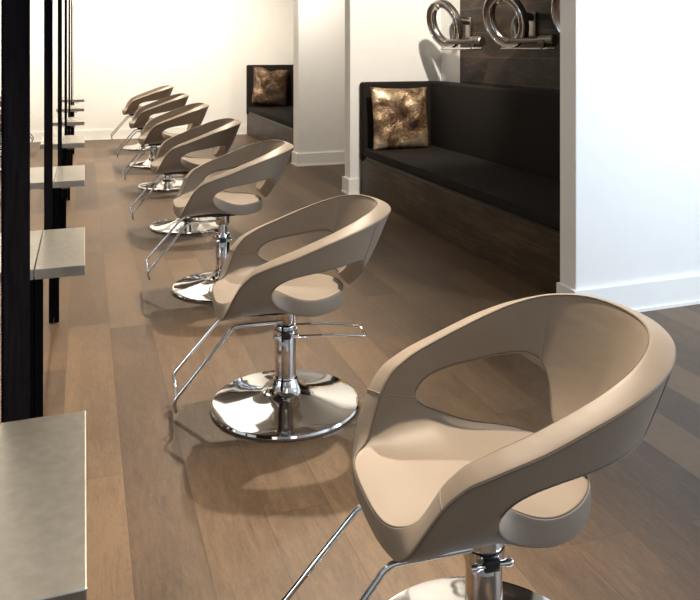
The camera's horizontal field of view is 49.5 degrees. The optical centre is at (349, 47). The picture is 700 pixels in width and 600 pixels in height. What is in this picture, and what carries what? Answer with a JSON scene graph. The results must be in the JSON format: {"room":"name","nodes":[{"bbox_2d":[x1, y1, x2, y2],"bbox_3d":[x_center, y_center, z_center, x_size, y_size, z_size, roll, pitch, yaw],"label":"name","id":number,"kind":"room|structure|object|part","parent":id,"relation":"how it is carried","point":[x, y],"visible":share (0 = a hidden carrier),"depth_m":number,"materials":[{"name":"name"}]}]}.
{"room":"salon","nodes":[
{"label":"salon","id":0,"kind":"room"},
{"bbox_2d":[72,0,292,130],"bbox_3d":[-3.592,0.000,12.685,9.000,3.000,0.120,0,0,-19],"label":"wall","id":1,"kind":"structure","parent":0,"point":[123,50],"depth_m":12.84,"materials":[{"name":"paint"}]},
{"bbox_2d":[74,125,246,139],"bbox_3d":[-4.766,1.420,12.195,6.280,0.160,0.033,0,0,-19],"label":"baseboard","id":2,"kind":"structure","parent":1,"relation":"attached to","point":[121,133],"depth_m":12.53,"materials":[{"name":"paint"}]},
{"bbox_2d":[43,134,699,599],"bbox_3d":[-0.880,1.530,4.936,8.800,0.060,16.300,0,0,-19],"label":"floor","id":3,"kind":"structure","parent":0,"point":[181,505],"depth_m":3.11,"materials":[{"name":"brown wood"}]},
{"bbox_2d":[0,0,86,599],"bbox_3d":[-0.637,0.432,1.524,0.204,2.135,1.623,0,0,-19],"label":"station","id":4,"kind":"object","parent":3,"relation":"on","point":[43,482],"visible":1,"depth_m":1.43,"materials":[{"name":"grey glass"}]},
{"bbox_2d":[0,0,2,423],"bbox_3d":[-0.576,0.425,1.132,0.030,2.090,0.843,0,0,-19],"label":"mirror glass","id":5,"kind":"object","parent":4,"relation":"attached to","point":[1,1],"depth_m":1.51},
{"bbox_3d":[-0.850,0.417,1.896,0.048,2.105,0.780,0,0,-19],"label":"dark upright panel","id":6,"kind":"part","parent":4,"relation":"part of","materials":[{"name":"black wood"}]},
{"bbox_2d":[0,411,86,599],"bbox_3d":[-0.518,0.748,1.254,0.158,0.035,0.536,0,0,-19],"label":"steel shelf","id":7,"kind":"object","parent":4,"relation":"attached to","point":[43,482],"depth_m":1.20,"materials":[{"name":"grey metal"}]},
{"bbox_2d":[30,0,84,418],"bbox_3d":[-1.193,0.432,3.111,0.204,2.135,1.740,0,0,-19],"label":"station","id":8,"kind":"object","parent":3,"relation":"on","point":[54,253],"visible":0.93,"depth_m":2.74,"materials":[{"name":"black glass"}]},
{"bbox_3d":[-1.036,1.133,2.530,0.026,0.735,0.040,0,0,-19],"label":"leg","id":9,"kind":"part","parent":8,"relation":"part of","materials":[{"name":"black wood"}]},
{"bbox_2d":[30,0,51,418],"bbox_3d":[-1.260,0.425,3.087,0.030,2.090,1.740,0,0,-19],"label":"mirror glass","id":10,"kind":"object","parent":8,"relation":"attached to","point":[40,10],"depth_m":2.79,"materials":[{"name":"mirror"}]},
{"bbox_3d":[-1.425,0.133,3.538,0.048,1.535,0.780,0,0,-19],"label":"dark upright panel","id":11,"kind":"part","parent":8,"relation":"part of","materials":[{"name":"black wood"}]},
{"bbox_2d":[35,227,84,279],"bbox_3d":[-1.061,0.748,2.804,0.158,0.035,0.575,0,0,-19],"label":"steel shelf","id":12,"kind":"object","parent":8,"relation":"attached to","point":[60,252],"depth_m":2.69,"materials":[{"name":"grey metal"}]},
{"bbox_2d":[52,0,84,329],"bbox_3d":[-1.769,0.432,4.758,0.204,2.135,1.750,0,0,-19],"label":"station","id":13,"kind":"object","parent":3,"relation":"on","point":[64,177],"visible":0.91,"depth_m":4.38,"materials":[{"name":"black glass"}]},
{"bbox_3d":[-1.611,1.133,4.172,0.026,0.735,0.040,0,0,-19],"label":"leg","id":14,"kind":"part","parent":13,"relation":"part of","materials":[{"name":"black metal"}]},
{"bbox_2d":[52,0,61,329],"bbox_3d":[-1.837,0.425,4.734,0.030,2.090,1.750,0,0,-19],"label":"mirror glass","id":15,"kind":"object","parent":13,"relation":"attached to","point":[57,4],"depth_m":4.38,"materials":[{"name":"mirror"}]},
{"bbox_3d":[-2.003,0.133,5.190,0.048,1.535,0.780,0,0,-19],"label":"dark upright panel","id":16,"kind":"part","parent":13,"relation":"part of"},
{"bbox_2d":[54,165,84,187],"bbox_3d":[-1.636,0.748,4.447,0.158,0.035,0.575,0,0,-19],"label":"steel shelf","id":17,"kind":"object","parent":13,"relation":"attached to","point":[65,176],"depth_m":4.32,"materials":[{"name":"grey metal"}]},
{"bbox_2d":[62,0,84,228],"bbox_3d":[-2.352,0.432,6.424,0.204,2.135,1.780,0,0,-19],"label":"station","id":18,"kind":"object","parent":3,"relation":"on","point":[68,141],"visible":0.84,"depth_m":6.09,"materials":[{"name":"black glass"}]},
{"bbox_2d":[62,0,66,228],"bbox_3d":[-2.420,0.425,6.400,0.030,2.090,1.780,0,0,-19],"label":"mirror glass","id":19,"kind":"object","parent":18,"relation":"attached to","point":[64,2],"depth_m":6.09,"materials":[{"name":"white mirror"}]},
{"bbox_3d":[-2.189,1.133,5.824,0.026,0.735,0.040,0,0,-19],"label":"leg","id":20,"kind":"part","parent":18,"relation":"part of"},
{"bbox_3d":[-2.591,0.133,6.870,0.048,1.535,0.780,0,0,-19],"label":"dark upright panel","id":21,"kind":"part","parent":18,"relation":"part of","materials":[{"name":"black wood"}]},
{"bbox_2d":[63,135,84,147],"bbox_3d":[-2.214,0.748,6.099,0.158,0.035,0.575,0,0,-19],"label":"steel shelf","id":22,"kind":"object","parent":18,"relation":"attached to","point":[69,141],"depth_m":5.93,"materials":[{"name":"grey metal"}]},
{"bbox_2d":[67,0,83,199],"bbox_3d":[-2.933,0.432,8.085,0.204,2.135,1.740,0,0,-19],"label":"station","id":23,"kind":"object","parent":3,"relation":"on","point":[71,121],"visible":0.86,"depth_m":7.56,"materials":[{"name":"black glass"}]},
{"bbox_2d":[67,0,68,125],"bbox_3d":[-3.002,0.425,8.061,0.030,2.090,1.740,0,0,-19],"label":"mirror glass","id":24,"kind":"object","parent":23,"relation":"attached to","point":[67,0],"depth_m":7.56,"materials":[{"name":"white mirror"}]},
{"bbox_3d":[-2.777,1.133,7.504,0.026,0.735,0.040,0,0,-19],"label":"leg","id":25,"kind":"part","parent":23,"relation":"part of","materials":[{"name":"black metal"}]},
{"bbox_3d":[-3.166,0.133,8.512,0.048,1.535,0.780,0,0,-19],"label":"dark upright panel","id":26,"kind":"part","parent":23,"relation":"part of","materials":[{"name":"black wood"}]},
{"bbox_2d":[67,117,83,125],"bbox_3d":[-2.802,0.748,7.779,0.158,0.035,0.575,0,0,-19],"label":"steel shelf","id":27,"kind":"object","parent":23,"relation":"attached to","point":[71,121],"depth_m":7.55,"materials":[{"name":"grey metal"}]},
{"bbox_2d":[70,0,83,165],"bbox_3d":[-3.502,0.432,9.708,0.204,2.135,1.700,0,0,-19],"label":"station","id":28,"kind":"object","parent":3,"relation":"on","point":[73,108],"visible":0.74,"depth_m":9.24,"materials":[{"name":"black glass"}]},
{"bbox_2d":[70,0,70,108],"bbox_3d":[-3.570,0.425,9.684,0.030,2.090,1.700,0,0,-19],"label":"mirror glass","id":29,"kind":"object","parent":28,"relation":"attached to","point":[70,0],"depth_m":9.24,"materials":[{"name":"white mirror"}]},
{"bbox_3d":[-3.351,1.133,9.146,0.026,0.735,0.040,0,0,-19],"label":"leg","id":30,"kind":"part","parent":28,"relation":"part of","materials":[{"name":"black metal"}]},
{"bbox_3d":[-3.727,0.133,10.117,0.048,1.535,0.780,0,0,-19],"label":"dark upright panel","id":31,"kind":"part","parent":28,"relation":"part of","materials":[{"name":"black wood"}]},
{"bbox_2d":[70,105,83,111],"bbox_3d":[-3.377,0.748,9.421,0.158,0.035,0.575,0,0,-19],"label":"steel shelf","id":32,"kind":"object","parent":28,"relation":"attached to","point":[73,108],"depth_m":9.17,"materials":[{"name":"grey metal"}]},
{"bbox_2d":[72,5,83,153],"bbox_3d":[-3.948,0.432,10.982,0.204,2.135,1.000,0,0,-19],"label":"station","id":33,"kind":"object","parent":3,"relation":"on","point":[74,99],"visible":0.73,"depth_m":10.85,"materials":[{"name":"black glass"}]},
{"bbox_2d":[72,5,72,99],"bbox_3d":[-4.007,0.425,10.935,0.030,2.090,0.950,0,0,-19],"label":"mirror glass","id":34,"kind":"object","parent":33,"relation":"attached to","point":[72,5],"depth_m":10.85,"materials":[{"name":"white mirror"}]},
{"bbox_2d":[72,97,83,101],"bbox_3d":[-3.938,0.748,11.025,0.158,0.035,0.575,0,0,-19],"label":"steel shelf","id":35,"kind":"object","parent":33,"relation":"attached to","point":[74,99],"depth_m":10.77,"materials":[{"name":"grey metal"}]},
{"bbox_2d":[111,85,173,150],"bbox_3d":[-3.115,1.035,11.421,0.912,0.930,0.676,0,0,-19],"label":"salon chair","id":36,"kind":"object","parent":3,"relation":"on","point":[132,105],"visible":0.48,"depth_m":11.21,"materials":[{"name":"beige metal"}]},
{"bbox_2d":[115,93,188,167],"bbox_3d":[-2.533,1.048,9.771,0.912,0.905,0.676,0,0,-20],"label":"salon chair","id":37,"kind":"object","parent":3,"relation":"on","point":[142,115],"visible":0.52,"depth_m":9.60,"materials":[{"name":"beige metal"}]},
{"bbox_2d":[122,103,208,190],"bbox_3d":[-1.994,1.055,8.262,0.912,0.890,0.671,0,0,-21],"label":"salon chair","id":38,"kind":"object","parent":3,"relation":"on","point":[152,134],"visible":0.69,"depth_m":8.11,"materials":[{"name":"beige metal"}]},
{"bbox_2d":[130,118,240,234],"bbox_3d":[-1.375,1.055,6.404,0.912,0.890,0.676,0,0,-19],"label":"salon chair","id":39,"kind":"object","parent":3,"relation":"on","point":[170,158],"visible":0.8,"depth_m":6.26,"materials":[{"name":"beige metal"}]},
{"bbox_3d":[-1.429,1.034,6.376,0.275,0.033,0.190,0,0,-19],"label":"seat plate","id":40,"kind":"part","parent":39,"relation":"part of","materials":[{"name":"black plastic"}]},
{"bbox_2d":[145,140,293,302],"bbox_3d":[-0.808,1.050,4.769,0.916,0.900,0.678,0,0,-17],"label":"salon chair","id":41,"kind":"object","parent":3,"relation":"on","point":[264,163],"visible":0.98,"depth_m":4.67,"materials":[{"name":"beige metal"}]},
{"bbox_3d":[-0.888,1.204,4.932,0.124,0.054,0.313,0,0,-27],"label":"pump lever","id":42,"kind":"part","parent":41,"relation":"part of","materials":[{"name":"silver metal"}]},
{"bbox_3d":[-0.863,1.024,4.744,0.275,0.033,0.190,0,0,-17],"label":"seat plate","id":43,"kind":"part","parent":41,"relation":"part of","materials":[{"name":"black plastic"}]},
{"bbox_2d":[246,65,292,156],"bbox_3d":[-0.789,0.897,11.733,0.933,1.205,3.522,0,0,-19],"label":"bench sofa","id":44,"kind":"object","parent":3,"relation":"on","point":[265,122],"visible":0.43,"depth_m":12.51,"materials":[{"name":"brown wood"}]},
{"bbox_3d":[-1.397,0.725,13.324,0.835,0.860,0.113,0,0,-19],"label":"panel","id":45,"kind":"part","parent":44,"relation":"part of","materials":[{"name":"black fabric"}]},
{"bbox_2d":[251,66,287,106],"bbox_3d":[-1.371,0.665,13.059,0.733,0.724,0.232,0,0,-27],"label":"throw pillow","id":46,"kind":"object","parent":44,"relation":"on","point":[269,87],"visible":1,"depth_m":12.99,"materials":[{"name":"brown fabric"}]},
{"bbox_2d":[248,106,292,127],"bbox_3d":[-0.827,1.055,11.663,0.815,0.086,3.410,0,0,-19],"label":"seat cushion","id":47,"kind":"object","parent":44,"relation":"on","point":[280,116],"depth_m":11.92,"materials":[{"name":"black fabric"}]},
{"bbox_3d":[-0.842,1.105,11.714,0.770,0.030,3.522,0,0,-19],"label":"shadow rail","id":48,"kind":"part","parent":44,"relation":"part of","materials":[{"name":"black plastic"}]},
{"bbox_3d":[-0.418,0.725,11.863,0.148,0.860,3.518,0,0,-19],"label":"backrest","id":49,"kind":"part","parent":44,"relation":"part of","materials":[{"name":"black fabric"}]},
{"bbox_2d":[172,194,390,441],"bbox_3d":[-0.280,1.078,3.198,0.912,0.845,0.657,0,0,-13],"label":"salon chair","id":50,"kind":"object","parent":3,"relation":"on","point":[286,402],"visible":1,"depth_m":3.11,"materials":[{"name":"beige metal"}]},
{"bbox_3d":[-0.338,1.079,3.184,0.275,0.033,0.190,0,0,-13],"label":"seat plate","id":51,"kind":"part","parent":50,"relation":"part of","materials":[{"name":"black plastic"}]},
{"bbox_3d":[-0.087,1.204,3.246,0.313,0.054,0.124,0,0,-13],"label":"pump lever","id":52,"kind":"part","parent":50,"relation":"part of","materials":[{"name":"silver metal"}]},
{"bbox_2d":[293,0,344,153],"bbox_3d":[0.547,0.000,10.198,2.630,3.000,0.250,0,0,-19],"label":"wall pier","id":53,"kind":"object","parent":3,"relation":"on","point":[318,25],"visible":0.24,"depth_m":9.75,"materials":[{"name":"paint"}]},
{"bbox_2d":[291,151,344,166],"bbox_3d":[0.537,1.420,10.178,2.662,0.160,0.282,0,0,-19],"label":"baseboard","id":54,"kind":"object","parent":53,"relation":"attached to","point":[323,158],"visible":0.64,"depth_m":9.72,"materials":[{"name":"paint"}]},
{"bbox_2d":[345,0,440,193],"bbox_3d":[0.459,0.000,8.027,1.030,3.000,0.170,0,0,-19],"label":"wall pier","id":55,"kind":"object","parent":3,"relation":"on","point":[386,40],"visible":0.41,"depth_m":7.91,"materials":[{"name":"paint"}]},
{"bbox_2d":[341,176,358,194],"bbox_3d":[1.201,1.420,8.282,2.662,0.160,0.224,0,0,-19],"label":"baseboard","id":56,"kind":"object","parent":55,"relation":"attached to","point":[349,186],"visible":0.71,"depth_m":7.78,"materials":[{"name":"paint"}]},
{"bbox_2d":[360,81,559,293],"bbox_3d":[1.116,0.924,6.244,0.903,1.152,3.622,0,0,-19],"label":"bench sofa","id":57,"kind":"object","parent":3,"relation":"on","point":[487,182],"visible":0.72,"depth_m":6.22,"materials":[{"name":"brown wood"}]},
{"bbox_3d":[0.491,0.751,7.882,0.805,0.807,0.113,0,0,-19],"label":"panel","id":58,"kind":"part","parent":57,"relation":"part of","materials":[{"name":"black fabric"}]},
{"bbox_2d":[370,87,429,150],"bbox_3d":[0.509,0.708,7.658,0.648,0.638,0.223,0,0,-24],"label":"throw pillow","id":59,"kind":"object","parent":57,"relation":"on","point":[399,115],"visible":1,"depth_m":7.58,"materials":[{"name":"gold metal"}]},
{"bbox_2d":[363,145,559,231],"bbox_3d":[1.079,1.055,6.174,0.785,0.086,3.510,0,0,-19],"label":"seat cushion","id":60,"kind":"object","parent":57,"relation":"on","point":[529,196],"depth_m":5.94,"materials":[{"name":"black fabric"}]},
{"bbox_3d":[1.063,1.105,6.226,0.740,0.030,3.622,0,0,-19],"label":"shadow rail","id":61,"kind":"part","parent":57,"relation":"part of","materials":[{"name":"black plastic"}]},
{"bbox_3d":[1.473,0.751,6.369,0.148,0.807,3.618,0,0,-19],"label":"backrest","id":62,"kind":"part","parent":57,"relation":"part of","materials":[{"name":"black fabric"}]},
{"bbox_2d":[281,293,675,599],"bbox_3d":[0.287,1.081,1.825,0.962,0.839,0.676,0,0,-14],"label":"salon chair","id":63,"kind":"object","parent":3,"relation":"on","point":[430,483],"visible":1,"depth_m":1.79,"materials":[{"name":"beige leather"}]},
{"bbox_2d":[560,0,699,289],"bbox_3d":[2.466,0.000,4.714,2.630,3.000,0.150,0,0,-19],"label":"wall pier","id":64,"kind":"object","parent":3,"relation":"on","point":[630,69],"visible":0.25,"depth_m":4.34,"materials":[{"name":"paint"}]},
{"bbox_2d":[556,275,699,311],"bbox_3d":[2.456,1.420,4.694,2.662,0.160,0.182,0,0,-19],"label":"baseboard","id":65,"kind":"object","parent":64,"relation":"attached to","point":[652,295],"visible":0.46,"depth_m":4.35,"materials":[{"name":"paint"}]},
{"bbox_2d":[441,0,459,82],"bbox_3d":[1.601,0.000,6.504,0.120,3.000,3.800,0,0,-19],"label":"wall","id":66,"kind":"structure","parent":0,"point":[450,59],"depth_m":7.93,"materials":[{"name":"paint"}]},
{"bbox_2d":[426,0,485,49],"bbox_3d":[1.049,-0.226,7.210,0.396,0.484,0.820,0,0,-19],"label":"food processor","id":67,"kind":"object","parent":66,"relation":"attached to","point":[456,27],"visible":1,"depth_m":7.28,"materials":[{"name":"metal"}]},
{"bbox_3d":[0.891,-0.223,7.329,0.177,0.466,0.478,0,0,-19],"label":"trim","id":68,"kind":"part","parent":67,"relation":"part of","materials":[{"name":"silver metal"}]},
{"bbox_3d":[0.901,-0.227,7.335,0.119,0.351,0.366,0,0,-30],"label":"trim","id":69,"kind":"part","parent":67,"relation":"part of","materials":[{"name":"silver metal"}]},
{"bbox_3d":[1.065,-0.178,7.407,0.231,0.248,0.096,0,0,-32],"label":"wall arm","id":70,"kind":"part","parent":67,"relation":"part of","materials":[{"name":"metal"}]},
{"bbox_3d":[1.033,0.006,7.100,0.019,0.020,0.628,0,0,-28],"label":"tray rod","id":71,"kind":"part","parent":67,"relation":"part of","materials":[{"name":"silver metal"}]},
{"bbox_3d":[1.163,-0.200,7.453,0.020,0.200,0.100,0,0,-19],"label":"wall plate","id":72,"kind":"part","parent":67,"relation":"part of","materials":[{"name":"metal"}]},
{"bbox_2d":[460,0,559,91],"bbox_3d":[1.639,0.000,6.168,0.030,3.000,3.140,0,0,-19],"label":"wall panel","id":73,"kind":"object","parent":66,"relation":"attached to","point":[491,65],"depth_m":6.77,"materials":[{"name":"brown wood"}]},
{"bbox_2d":[483,0,558,49],"bbox_3d":[1.422,-0.226,6.143,0.396,0.484,0.820,0,0,-19],"label":"wall sculpture","id":74,"kind":"object","parent":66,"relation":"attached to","point":[524,23],"visible":1,"depth_m":6.22,"materials":[{"name":"metal"}]},
{"bbox_3d":[1.264,-0.223,6.263,0.177,0.466,0.478,0,0,-19],"label":"trim","id":75,"kind":"part","parent":74,"relation":"part of","materials":[{"name":"silver metal"}]},
{"bbox_3d":[1.274,-0.227,6.268,0.119,0.351,0.366,0,0,-30],"label":"trim","id":76,"kind":"part","parent":74,"relation":"part of","materials":[{"name":"silver metal"}]},
{"bbox_3d":[1.438,-0.178,6.341,0.231,0.248,0.096,0,0,-32],"label":"wall arm","id":77,"kind":"part","parent":74,"relation":"part of","materials":[{"name":"metal"}]},
{"bbox_3d":[1.406,0.006,6.033,0.019,0.020,0.628,0,0,-28],"label":"tray rod","id":78,"kind":"part","parent":74,"relation":"part of","materials":[{"name":"silver metal"}]},
{"bbox_3d":[1.537,-0.200,6.386,0.020,0.200,0.100,0,0,-19],"label":"wall plate","id":79,"kind":"part","parent":74,"relation":"part of","materials":[{"name":"metal"}]},
{"bbox_2d":[551,0,559,33],"bbox_3d":[1.753,-0.226,5.200,0.396,0.484,0.820,0,0,-19],"label":"wall sculpture","id":80,"kind":"object","parent":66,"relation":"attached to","point":[555,7],"visible":0.1,"depth_m":5.50,"materials":[{"name":"metal"}]}
]}

